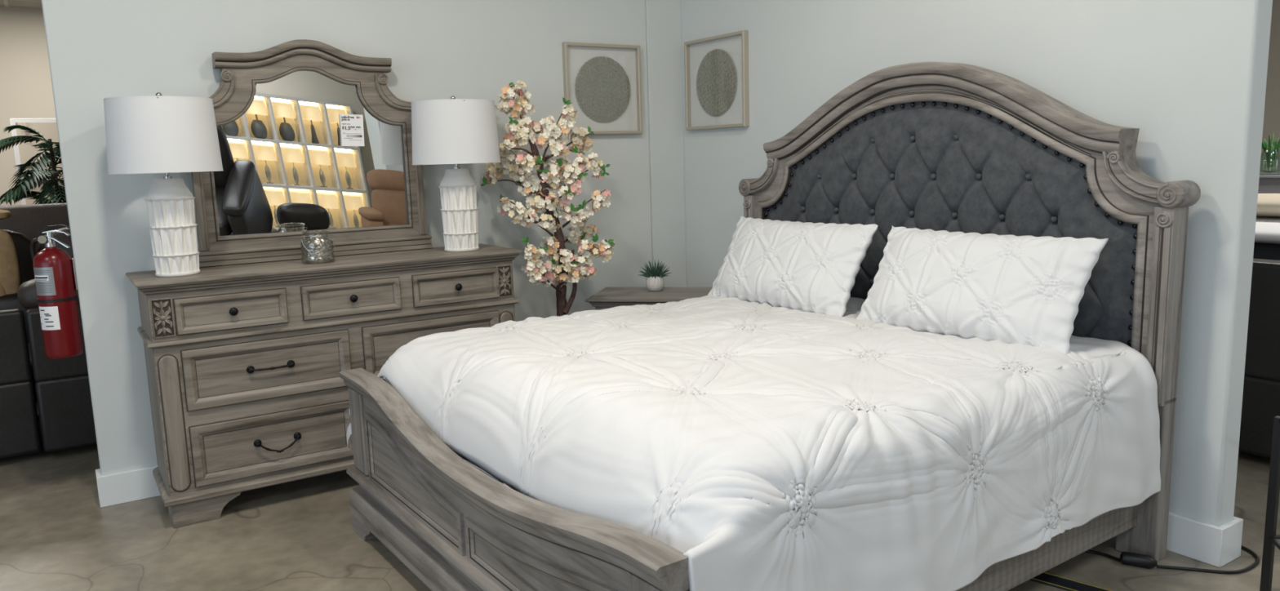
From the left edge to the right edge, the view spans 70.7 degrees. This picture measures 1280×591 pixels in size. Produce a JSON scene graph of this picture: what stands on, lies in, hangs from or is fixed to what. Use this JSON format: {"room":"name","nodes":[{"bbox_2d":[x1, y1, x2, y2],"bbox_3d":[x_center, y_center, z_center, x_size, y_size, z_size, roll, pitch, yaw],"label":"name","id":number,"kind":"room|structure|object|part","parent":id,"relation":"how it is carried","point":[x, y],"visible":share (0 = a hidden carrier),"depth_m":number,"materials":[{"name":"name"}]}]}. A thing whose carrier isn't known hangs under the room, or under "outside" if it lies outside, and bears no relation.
{"room":"store","nodes":[
{"label":"store","id":0,"kind":"room"},
{"bbox_2d":[0,0,42,8],"bbox_3d":[-0.127,-2.730,4.184,18.000,0.100,20.200,-7,10,-33],"label":"ceiling","id":1,"kind":"structure","parent":0,"point":[30,4],"depth_m":10.81,"materials":[{"name":"paint"}]},
{"bbox_2d":[0,7,56,205],"bbox_3d":[-5.552,-2.051,12.754,18.000,3.550,0.200,-7,10,-33],"label":"wall","id":2,"kind":"structure","parent":0,"point":[26,91],"depth_m":11.16,"materials":[{"name":"beige paint"}]},
{"bbox_2d":[0,124,66,205],"bbox_3d":[-5.564,-0.635,8.712,1.037,1.990,1.076,-7,10,-33],"label":"potted palm","id":3,"kind":"object","parent":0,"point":[38,174],"visible":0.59,"depth_m":8.37,"materials":[{"name":"green plant"}]},
{"bbox_3d":[-5.582,-0.703,8.694,0.067,1.591,0.060,-3,9,-10],"label":"stem","id":4,"kind":"part","parent":3,"relation":"part of","materials":[{"name":"green plant"}]},
{"bbox_2d":[41,0,652,475],"bbox_3d":[-1.279,-0.948,4.822,3.111,3.550,0.120,-7,10,-33],"label":"wall","id":5,"kind":"structure","parent":0,"point":[98,50],"depth_m":4.42,"materials":[{"name":"paint"}]},
{"bbox_2d":[30,224,83,359],"bbox_3d":[-2.622,-0.018,4.061,0.165,0.594,0.153,-7,10,-33],"label":"fire extinguisher","id":6,"kind":"object","parent":5,"relation":"attached to","point":[54,268],"visible":1,"depth_m":4.01,"materials":[{"name":"red metal"}]},
{"bbox_3d":[-2.634,-0.062,3.984,0.091,0.125,0.015,-1,9,6],"label":"label plate","id":7,"kind":"part","parent":6,"relation":"part of","materials":[{"name":"grey metal"}]},
{"bbox_3d":[-2.617,-0.293,4.027,0.135,0.041,0.026,-7,10,-33],"label":"squeeze lever","id":8,"kind":"part","parent":6,"relation":"part of","materials":[{"name":"silver metal"}]},
{"bbox_3d":[-2.597,-0.278,4.014,0.103,0.028,0.026,-4,9,-15],"label":"carry handle","id":9,"kind":"part","parent":6,"relation":"part of","materials":[{"name":"silver metal"}]},
{"bbox_3d":[-2.589,-0.240,4.010,0.099,0.059,0.023,-2,9,0],"label":"lever","id":10,"kind":"part","parent":6,"relation":"part of","materials":[{"name":"silver metal"}]},
{"bbox_2d":[95,465,160,507],"bbox_3d":[-1.233,0.735,5.069,3.131,0.147,0.140,-7,10,-33],"label":"baseboard","id":11,"kind":"structure","parent":5,"relation":"attached to","point":[116,488],"depth_m":4.23,"materials":[{"name":"white"}]},
{"bbox_2d":[561,41,642,134],"bbox_3d":[-0.217,-1.230,5.390,0.522,0.527,0.037,-7,10,-33],"label":"framed picture","id":12,"kind":"object","parent":5,"relation":"attached to","point":[602,82],"visible":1,"depth_m":5.40,"materials":[{"name":"beige"}]},
{"bbox_2d":[0,444,1279,590],"bbox_3d":[-0.022,0.876,4.742,18.000,0.100,20.200,-7,10,-33],"label":"floor","id":13,"kind":"structure","parent":0,"point":[55,534],"depth_m":3.72,"materials":[{"name":"concrete"}]},
{"bbox_2d":[0,203,69,253],"bbox_3d":[-4.800,-0.116,7.325,2.422,1.266,0.982,-7,10,-33],"label":"sofa","id":14,"kind":"object","parent":13,"relation":"on","point":[28,220],"visible":0.04,"depth_m":6.87,"materials":[{"name":"brown leather"}]},
{"bbox_2d":[3,226,73,284],"bbox_3d":[-4.356,0.109,6.103,2.522,1.171,0.985,-7,10,-33],"label":"sofa","id":15,"kind":"object","parent":13,"relation":"on","point":[22,243],"visible":0.03,"depth_m":5.83,"materials":[{"name":"brown leather"}]},
{"bbox_3d":[-4.501,0.040,5.589,1.344,0.874,0.284,-7,6,-33],"label":"backrest","id":16,"kind":"part","parent":15,"relation":"part of","materials":[{"name":"brown leather"}]},
{"bbox_3d":[-3.535,-0.075,6.212,0.994,0.854,0.284,-7,6,-33],"label":"backrest","id":17,"kind":"part","parent":15,"relation":"part of","materials":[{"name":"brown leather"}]},
{"bbox_2d":[0,279,97,458],"bbox_3d":[-3.544,0.305,5.264,2.035,0.992,1.203,-7,10,-33],"label":"sofa","id":18,"kind":"object","parent":13,"relation":"on","point":[44,401],"visible":0.25,"depth_m":4.83,"materials":[{"name":"black leather"}]},
{"bbox_2d":[0,209,20,296],"bbox_3d":[-4.138,-0.200,5.590,0.476,0.659,0.464,-7,10,-33],"label":"blanket","id":19,"kind":"object","parent":18,"relation":"on","point":[10,282],"visible":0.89,"depth_m":5.54,"materials":[{"name":"beige fabric"}]},
{"bbox_3d":[-3.817,0.359,5.687,2.004,0.774,0.204,-7,10,-33],"label":"arm","id":20,"kind":"part","parent":18,"relation":"part of","materials":[{"name":"black leather"}]},
{"bbox_3d":[-3.698,0.319,4.554,1.010,0.390,0.100,-7,10,-33],"label":"panel","id":21,"kind":"part","parent":18,"relation":"part of","materials":[{"name":"black leather"}]},
{"bbox_3d":[-3.687,0.699,4.613,1.010,0.400,0.100,-7,10,-33],"label":"panel","id":22,"kind":"part","parent":18,"relation":"part of","materials":[{"name":"black leather"}]},
{"bbox_2d":[27,342,36,399],"bbox_3d":[-3.583,0.449,5.359,1.824,0.304,0.624,-7,10,-33],"label":"seat cushion","id":23,"kind":"object","parent":18,"relation":"on","point":[33,377],"depth_m":5.10,"materials":[{"name":"black leather"}]},
{"bbox_3d":[-2.827,0.214,5.067,1.000,0.390,0.100,-7,10,-33],"label":"panel","id":24,"kind":"part","parent":18,"relation":"part of","materials":[{"name":"black leather"}]},
{"bbox_3d":[-2.816,0.594,5.125,1.000,0.400,0.100,-7,10,-33],"label":"panel","id":25,"kind":"part","parent":18,"relation":"part of","materials":[{"name":"black leather"}]},
{"bbox_2d":[125,243,522,528],"bbox_3d":[-1.462,0.364,4.458,1.750,1.080,0.517,-7,10,-33],"label":"dresser","id":26,"kind":"object","parent":13,"relation":"on","point":[244,362],"visible":0.8,"depth_m":4.08,"materials":[{"name":"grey wood"}]},
{"bbox_3d":[-2.172,0.412,4.021,0.003,0.900,0.474,-7,10,-33],"label":"panel","id":27,"kind":"part","parent":26,"relation":"part of","materials":[{"name":"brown wood"}]},
{"bbox_2d":[103,92,223,276],"bbox_3d":[-2.052,-0.481,3.926,0.445,0.787,0.445,-7,10,-33],"label":"table lamp","id":28,"kind":"object","parent":26,"relation":"on","point":[157,134],"visible":1,"depth_m":3.77,"materials":[{"name":"white ceramic"}]},
{"bbox_3d":[-2.058,-0.687,3.894,0.444,0.312,0.444,-7,10,-33],"label":"lamp shade","id":29,"kind":"part","parent":28,"relation":"part of","materials":[{"name":"white fabric"}]},
{"bbox_3d":[-2.058,-0.687,3.894,0.445,0.312,0.445,-7,10,-33],"label":"shade trim","id":30,"kind":"part","parent":28,"relation":"part of","materials":[{"name":"white fabric"}]},
{"bbox_2d":[163,173,172,178],"bbox_3d":[-2.055,-0.561,3.913,0.032,0.112,0.032,-7,10,-33],"label":"socket","id":31,"kind":"object","parent":28,"relation":"attached to","point":[167,175],"depth_m":3.91,"materials":[{"name":"silver metal"}]},
{"bbox_3d":[-1.995,0.551,3.867,0.080,0.610,0.007,-7,10,-33],"label":"pilaster panel","id":32,"kind":"part","parent":26,"relation":"part of","materials":[{"name":"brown wood"}]},
{"bbox_3d":[-1.780,0.069,3.943,0.456,0.160,0.028,-7,10,-33],"label":"drawer","id":33,"kind":"part","parent":26,"relation":"part of","materials":[{"name":"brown wood"}]},
{"bbox_3d":[-1.771,0.070,3.929,0.037,0.037,0.034,-7,10,-33],"label":"knob","id":34,"kind":"part","parent":26,"relation":"part of","materials":[{"name":"black metal"}]},
{"bbox_3d":[-1.455,0.771,4.528,1.716,0.042,0.500,-7,10,-33],"label":"moulding","id":35,"kind":"part","parent":26,"relation":"part of","materials":[{"name":"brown wood"}]},
{"bbox_3d":[-1.660,0.330,4.058,0.710,0.271,0.028,-7,10,-33],"label":"drawer","id":36,"kind":"part","parent":26,"relation":"part of","materials":[{"name":"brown wood"}]},
{"bbox_3d":[-1.649,0.322,4.040,0.206,0.034,0.040,-7,10,-33],"label":"handle","id":37,"kind":"part","parent":26,"relation":"part of","materials":[{"name":"black metal"}]},
{"bbox_3d":[-1.650,0.665,4.110,0.710,0.275,0.028,-7,10,-33],"label":"drawer","id":38,"kind":"part","parent":26,"relation":"part of","materials":[{"name":"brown wood"}]},
{"bbox_3d":[-1.639,0.677,4.095,0.206,0.072,0.040,-7,10,-33],"label":"handle","id":39,"kind":"part","parent":26,"relation":"part of","materials":[{"name":"black metal"}]},
{"bbox_2d":[191,40,432,266],"bbox_3d":[-1.620,-0.717,4.471,1.212,1.060,0.092,-7,10,-33],"label":"dresser mirror","id":40,"kind":"object","parent":26,"relation":"on","point":[288,172],"visible":0.78,"depth_m":4.45,"materials":[{"name":"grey wood"}]},
{"bbox_3d":[-2.066,-0.530,4.212,0.040,0.642,0.051,-7,10,-33],"label":"moulding","id":41,"kind":"part","parent":40,"relation":"part of","materials":[{"name":"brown wood"}]},
{"bbox_3d":[-2.018,-0.951,4.173,0.276,0.187,0.074,-7,10,-33],"label":"scroll arm","id":42,"kind":"part","parent":40,"relation":"part of","materials":[{"name":"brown wood"}]},
{"bbox_3d":[-1.633,-1.171,4.400,0.826,0.142,0.090,-7,10,-33],"label":"crown moulding","id":43,"kind":"part","parent":40,"relation":"part of","materials":[{"name":"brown wood"}]},
{"bbox_3d":[-1.610,-0.231,4.553,1.148,0.074,0.063,-7,10,-33],"label":"rail","id":44,"kind":"part","parent":40,"relation":"part of","materials":[{"name":"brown wood"}]},
{"bbox_2d":[339,114,364,146],"bbox_3d":[-1.457,-0.836,4.567,0.118,0.161,0.004,-7,10,-33],"label":"price tag","id":45,"kind":"object","parent":40,"relation":"attached to","point":[351,125],"visible":1,"depth_m":4.57,"materials":[{"name":"white paper"}]},
{"bbox_3d":[-1.236,-1.052,4.676,0.276,0.187,0.074,-7,10,-33],"label":"scroll arm","id":46,"kind":"part","parent":40,"relation":"part of","materials":[{"name":"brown wood"}]},
{"bbox_3d":[-1.176,-0.645,4.785,0.040,0.642,0.051,-7,10,-33],"label":"moulding","id":47,"kind":"part","parent":40,"relation":"part of","materials":[{"name":"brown wood"}]},
{"bbox_2d":[300,230,335,263],"bbox_3d":[-1.542,-0.233,4.309,0.160,0.150,0.158,-7,10,-33],"label":"jar","id":48,"kind":"object","parent":26,"relation":"on","point":[319,251],"visible":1,"depth_m":4.26,"materials":[{"name":"clear glass"}]},
{"bbox_3d":[-1.537,-0.239,4.300,0.160,0.095,0.139,-7,10,-33],"label":"wire handle","id":49,"kind":"part","parent":48,"relation":"part of","materials":[{"name":"silver metal"}]},
{"bbox_3d":[-1.476,0.093,4.425,1.706,0.029,0.495,-7,10,-33],"label":"waist moulding","id":50,"kind":"part","parent":26,"relation":"part of","materials":[{"name":"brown wood"}]},
{"bbox_3d":[-1.479,-0.135,4.385,1.728,0.038,0.506,-7,10,-33],"label":"cornice","id":51,"kind":"part","parent":26,"relation":"part of","materials":[{"name":"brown wood"}]},
{"bbox_3d":[-1.345,0.013,4.222,0.459,0.160,0.028,-7,10,-33],"label":"drawer","id":52,"kind":"part","parent":26,"relation":"part of","materials":[{"name":"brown wood"}]},
{"bbox_3d":[-1.337,0.014,4.209,0.037,0.037,0.034,-7,10,-33],"label":"knob","id":53,"kind":"part","parent":26,"relation":"part of","materials":[{"name":"black metal"}]},
{"bbox_3d":[-1.018,0.247,4.470,0.703,0.271,0.028,-7,10,-33],"label":"drawer","id":54,"kind":"part","parent":26,"relation":"part of","materials":[{"name":"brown wood"}]},
{"bbox_3d":[-0.913,-0.043,4.501,0.456,0.160,0.028,-7,10,-33],"label":"drawer","id":55,"kind":"part","parent":26,"relation":"part of","materials":[{"name":"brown wood"}]},
{"bbox_2d":[411,96,500,252],"bbox_3d":[-0.940,-0.625,4.642,0.445,0.787,0.445,-7,10,-33],"label":"table lamp","id":56,"kind":"object","parent":26,"relation":"on","point":[453,131],"visible":1,"depth_m":4.47,"materials":[{"name":"white ceramic"}]},
{"bbox_3d":[-0.946,-0.831,4.610,0.444,0.312,0.444,-7,10,-33],"label":"lamp shade","id":57,"kind":"part","parent":56,"relation":"part of","materials":[{"name":"white fabric"}]},
{"bbox_3d":[-0.946,-0.831,4.610,0.445,0.312,0.445,-7,10,-33],"label":"shade trim","id":58,"kind":"part","parent":56,"relation":"part of","materials":[{"name":"white fabric"}]},
{"bbox_2d":[453,164,460,168],"bbox_3d":[-0.942,-0.704,4.629,0.032,0.112,0.032,-7,10,-33],"label":"socket","id":59,"kind":"object","parent":56,"relation":"attached to","point":[456,166],"depth_m":4.63,"materials":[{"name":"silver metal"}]},
{"bbox_3d":[-0.904,-0.042,4.487,0.037,0.037,0.034,-7,10,-33],"label":"knob","id":60,"kind":"part","parent":26,"relation":"part of","materials":[{"name":"black metal"}]},
{"bbox_3d":[-0.684,0.382,4.710,0.080,0.610,0.007,-7,10,-33],"label":"pilaster panel","id":61,"kind":"part","parent":26,"relation":"part of","materials":[{"name":"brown wood"}]},
{"bbox_3d":[-0.778,0.233,4.918,0.003,0.900,0.474,-7,10,-33],"label":"panel","id":62,"kind":"part","parent":26,"relation":"part of","materials":[{"name":"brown wood"}]},
{"bbox_2d":[480,80,615,316],"bbox_3d":[-0.476,-0.185,4.980,0.626,1.949,0.542,-7,10,-33],"label":"blossom tree","id":63,"kind":"object","parent":13,"relation":"on","point":[542,198],"visible":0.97,"depth_m":4.84,"materials":[{"name":"petals"},{"name":"bark"},{"name":"green leaves"}]},
{"bbox_2d":[585,287,712,310],"bbox_3d":[0.107,0.357,5.292,0.732,0.750,0.478,0,9,12],"label":"nightstand","id":64,"kind":"object","parent":13,"relation":"on","point":[607,297],"visible":0.02,"depth_m":5.14,"materials":[{"name":"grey wood"}]},
{"bbox_2d":[638,259,671,291],"bbox_3d":[0.087,-0.120,5.317,0.203,0.184,0.203,-7,10,-33],"label":"potted succulent","id":65,"kind":"object","parent":64,"relation":"on","point":[655,281],"visible":1,"depth_m":5.29,"materials":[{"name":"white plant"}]},
{"bbox_2d":[338,62,1200,590],"bbox_3d":[0.338,0.046,3.487,2.361,1.903,2.330,-8,11,-34],"label":"bed","id":66,"kind":"object","parent":13,"relation":"on","point":[935,146],"visible":0.56,"depth_m":3.38,"materials":[{"name":"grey wood"}]},
{"bbox_3d":[-1.138,0.555,3.744,0.075,0.342,0.155,-8,11,-34],"label":"footboard post","id":67,"kind":"part","parent":66,"relation":"part of","materials":[{"name":"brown wood"}]},
{"bbox_3d":[-0.546,0.982,2.960,0.111,0.115,2.232,-8,11,-34],"label":"board","id":68,"kind":"part","parent":66,"relation":"part of","materials":[{"name":"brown wood"}]},
{"bbox_3d":[-0.836,0.659,3.272,0.014,0.291,0.910,-8,11,-34],"label":"panel moulding","id":69,"kind":"part","parent":66,"relation":"part of","materials":[{"name":"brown wood"}]},
{"bbox_3d":[-0.550,0.869,2.942,0.111,0.055,2.252,-8,11,-34],"label":"ledge moulding","id":70,"kind":"part","parent":66,"relation":"part of","materials":[{"name":"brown wood"}]},
{"bbox_3d":[-0.547,0.751,2.928,0.050,0.612,2.170,-8,11,-34],"label":"footboard panel","id":71,"kind":"part","parent":66,"relation":"part of","materials":[{"name":"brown wood"}]},
{"bbox_3d":[-0.295,0.781,2.516,0.014,0.251,0.895,-8,11,-34],"label":"panel moulding","id":72,"kind":"part","parent":66,"relation":"part of","materials":[{"name":"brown wood"}]},
{"bbox_3d":[0.046,0.795,2.081,0.075,0.310,0.135,-8,11,-34],"label":"footboard post","id":73,"kind":"part","parent":66,"relation":"part of","materials":[{"name":"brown wood"}]},
{"bbox_3d":[0.668,-0.637,4.838,0.140,0.208,0.294,-8,11,-34],"label":"scroll arm","id":74,"kind":"part","parent":66,"relation":"part of","materials":[{"name":"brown wood"}]},
{"bbox_3d":[1.229,-0.240,4.058,0.053,1.242,1.970,-8,11,-34],"label":"velvet panel","id":75,"kind":"part","parent":66,"relation":"part of","materials":[{"name":"grey fabric"}]},
{"bbox_3d":[1.228,-0.810,3.981,0.140,0.414,1.850,-8,11,-34],"label":"crown moulding","id":76,"kind":"part","parent":66,"relation":"part of","materials":[{"name":"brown wood"}]},
{"bbox_3d":[1.236,-0.169,4.073,0.046,1.456,2.038,-8,11,-34],"label":"moulding","id":77,"kind":"part","parent":66,"relation":"part of","materials":[{"name":"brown wood"}]},
{"bbox_3d":[1.264,-0.204,4.088,0.085,1.520,2.200,-8,11,-34],"label":"headboard frame","id":78,"kind":"part","parent":66,"relation":"part of","materials":[{"name":"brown wood"}]},
{"bbox_3d":[0.958,0.873,2.747,2.166,0.210,0.030,-8,11,-34],"label":"rail","id":79,"kind":"part","parent":66,"relation":"part of","materials":[{"name":"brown wood"}]},
{"bbox_3d":[1.883,0.669,3.363,0.089,0.620,0.147,-8,11,-34],"label":"headboard leg","id":80,"kind":"part","parent":66,"relation":"part of","materials":[{"name":"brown wood"}]},
{"bbox_3d":[1.818,-0.420,3.221,0.140,0.208,0.294,-8,11,-34],"label":"scroll arm","id":81,"kind":"part","parent":66,"relation":"part of","materials":[{"name":"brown wood"}]},
{"bbox_3d":[0.356,0.498,3.536,1.980,0.400,1.900,-8,11,-34],"label":"mattress","id":82,"kind":"object","parent":66,"relation":"on","visible":0},
{"bbox_2d":[377,294,1160,590],"bbox_3d":[0.342,0.426,3.509,2.139,0.573,2.302,-8,11,-34],"label":"duvet","id":83,"kind":"object","parent":82,"relation":"on","point":[773,448],"visible":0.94,"depth_m":2.71,"materials":[{"name":"white fabric"}]},
{"bbox_2d":[707,216,878,316],"bbox_3d":[0.710,-0.152,4.361,0.315,0.410,0.930,-8,11,-34],"label":"pillow","id":84,"kind":"object","parent":83,"relation":"on","point":[809,266],"visible":0.97,"depth_m":4.20,"materials":[{"name":"white fabric"}]},
{"bbox_2d":[856,226,1108,354],"bbox_3d":[1.292,-0.041,3.543,0.314,0.410,0.960,-8,11,-34],"label":"pillow","id":85,"kind":"object","parent":83,"relation":"on","point":[1009,289],"visible":0.93,"depth_m":3.39,"materials":[{"name":"white fabric"}]},
{"bbox_2d":[1029,572,1112,590],"bbox_3d":[1.508,1.019,3.186,0.550,0.006,0.090,6,12,41],"label":"cable cover","id":86,"kind":"object","parent":13,"relation":"on","point":[1045,578],"visible":0.44,"depth_m":3.19,"materials":[{"name":"black plastic"}]},
{"bbox_2d":[1084,545,1259,573],"bbox_3d":[1.798,0.960,3.388,1.006,0.048,0.337,-2,9,0],"label":"power cord","id":87,"kind":"object","parent":13,"relation":"on","point":[1135,559],"visible":0.71,"depth_m":3.29,"materials":[{"name":"black rubber"}]},
{"bbox_2d":[1238,258,1279,457],"bbox_3d":[3.069,0.212,4.825,0.961,0.931,1.522,-7,10,-33],"label":"sofa","id":88,"kind":"object","parent":13,"relation":"on","point":[1261,384],"visible":0.12,"depth_m":4.21,"materials":[{"name":"black leather"}]},
{"bbox_3d":[2.734,0.517,4.644,0.140,0.380,1.500,-7,10,-33],"label":"panel","id":89,"kind":"part","parent":88,"relation":"part of","materials":[{"name":"black leather"}]},
{"bbox_3d":[2.729,0.067,4.580,0.160,0.550,1.500,-7,10,-33],"label":"panel","id":90,"kind":"part","parent":88,"relation":"part of","materials":[{"name":"black leather"}]},
{"bbox_2d":[1253,215,1279,260],"bbox_3d":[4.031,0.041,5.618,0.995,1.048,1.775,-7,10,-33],"label":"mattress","id":91,"kind":"object","parent":13,"relation":"on","point":[1267,233],"visible":0.12,"depth_m":5.29,"materials":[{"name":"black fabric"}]},
{"bbox_2d":[1256,193,1279,216],"bbox_3d":[3.959,-0.564,5.609,0.486,0.137,0.736,-7,10,-33],"label":"pillow","id":92,"kind":"object","parent":91,"relation":"on","point":[1268,204],"visible":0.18,"depth_m":5.46,"materials":[{"name":"beige fabric"}]},
{"bbox_2d":[1259,415,1279,590],"bbox_3d":[2.284,0.738,2.848,0.468,0.620,0.421,0,9,9],"label":"metal stand","id":93,"kind":"object","parent":13,"relation":"on","point":[1270,541],"visible":1,"depth_m":3.04,"materials":[{"name":"black metal"}]},
{"bbox_3d":[-6.017,-0.286,9.646,2.500,1.040,0.520,-7,10,-33],"label":"console table","id":94,"kind":"object","parent":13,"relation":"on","visible":0},
{"bbox_2d":[9,118,64,204],"bbox_3d":[-5.792,-1.368,9.694,1.500,1.050,0.044,-7,10,-33],"label":"picture","id":95,"kind":"object","parent":94,"relation":"on","point":[46,127],"visible":0.22,"depth_m":9.33,"materials":[{"name":"white paper"}]},
{"bbox_3d":[4.721,-0.212,7.005,0.660,1.085,2.060,-7,10,-33],"label":"sideboard","id":96,"kind":"object","parent":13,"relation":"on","visible":0},
{"bbox_2d":[1257,173,1279,193],"bbox_3d":[4.703,-0.838,6.908,0.560,0.180,1.840,-7,10,-33],"label":"display riser","id":97,"kind":"object","parent":96,"relation":"on","point":[1270,184],"visible":0.06,"depth_m":6.60,"materials":[{"name":"grey laminate"}]},
{"bbox_2d":[1259,132,1279,175],"bbox_3d":[4.662,-1.048,6.654,0.196,0.311,0.191,-5,9,-21],"label":"potted plant","id":98,"kind":"object","parent":97,"relation":"on","point":[1270,150],"visible":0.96,"depth_m":6.65,"materials":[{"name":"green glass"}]},
{"bbox_3d":[4.614,-1.046,6.662,0.114,0.273,0.026,-1,9,4],"label":"stem","id":99,"kind":"part","parent":98,"relation":"part of","materials":[{"name":"green plant"}]},
{"bbox_3d":[4.665,-1.044,6.703,0.027,0.253,0.113,0,9,10],"label":"stem","id":100,"kind":"part","parent":98,"relation":"part of","materials":[{"name":"green plant"}]},
{"bbox_3d":[4.627,-1.041,6.625,0.027,0.273,0.114,6,12,41],"label":"stem","id":101,"kind":"part","parent":98,"relation":"part of","materials":[{"name":"green plant"}]},
{"bbox_3d":[4.683,-1.063,6.692,0.025,0.293,0.114,4,10,31],"label":"stem","id":102,"kind":"part","parent":98,"relation":"part of","materials":[{"name":"green plant"}]},
{"bbox_3d":[4.664,-1.040,6.614,0.059,0.273,0.103,-7,10,-33],"label":"stem","id":103,"kind":"part","parent":98,"relation":"part of","materials":[{"name":"green plant"}]},
{"bbox_3d":[4.684,-1.052,6.619,0.024,0.293,0.114,-7,10,-33],"label":"stem","id":104,"kind":"part","parent":98,"relation":"part of","materials":[{"name":"green plant"}]},
{"bbox_2d":[645,275,664,291],"bbox_3d":[0.089,-0.072,5.324,0.114,0.088,0.114,-7,10,-33],"label":"pot","id":105,"kind":"object","parent":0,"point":[653,283],"depth_m":5.28,"materials":[{"name":"white ceramic"}]},
{"bbox_2d":[644,0,686,287],"bbox_3d":[0.132,-1.128,5.723,0.256,3.550,0.132,-7,10,-33],"label":"wall column","id":106,"kind":"structure","parent":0,"point":[663,17],"depth_m":5.68,"materials":[{"name":"paint"}]},
{"bbox_2d":[680,0,1272,526],"bbox_3d":[1.183,-0.965,4.472,0.120,3.550,3.393,-7,10,-33],"label":"wall","id":107,"kind":"structure","parent":0,"point":[1191,75],"depth_m":3.39,"materials":[{"name":"paint"}]},
{"bbox_2d":[684,30,749,130],"bbox_3d":[0.451,-1.273,5.400,0.037,0.537,0.575,-7,10,-33],"label":"framed picture","id":108,"kind":"object","parent":107,"relation":"attached to","point":[717,95],"visible":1,"depth_m":5.39,"materials":[{"name":"beige"}]},
{"bbox_2d":[1166,511,1243,567],"bbox_3d":[1.275,0.725,4.666,0.160,0.147,3.273,-7,10,-33],"label":"baseboard","id":109,"kind":"structure","parent":107,"relation":"attached to","point":[1207,543],"depth_m":3.33,"materials":[{"name":"white"}]},
{"bbox_2d":[1259,0,1279,173],"bbox_3d":[7.422,-1.874,9.167,0.200,3.550,20.000,-7,10,-33],"label":"wall","id":110,"kind":"structure","parent":0,"point":[1271,124],"depth_m":9.78,"materials":[{"name":"beige paint"}]}
]}

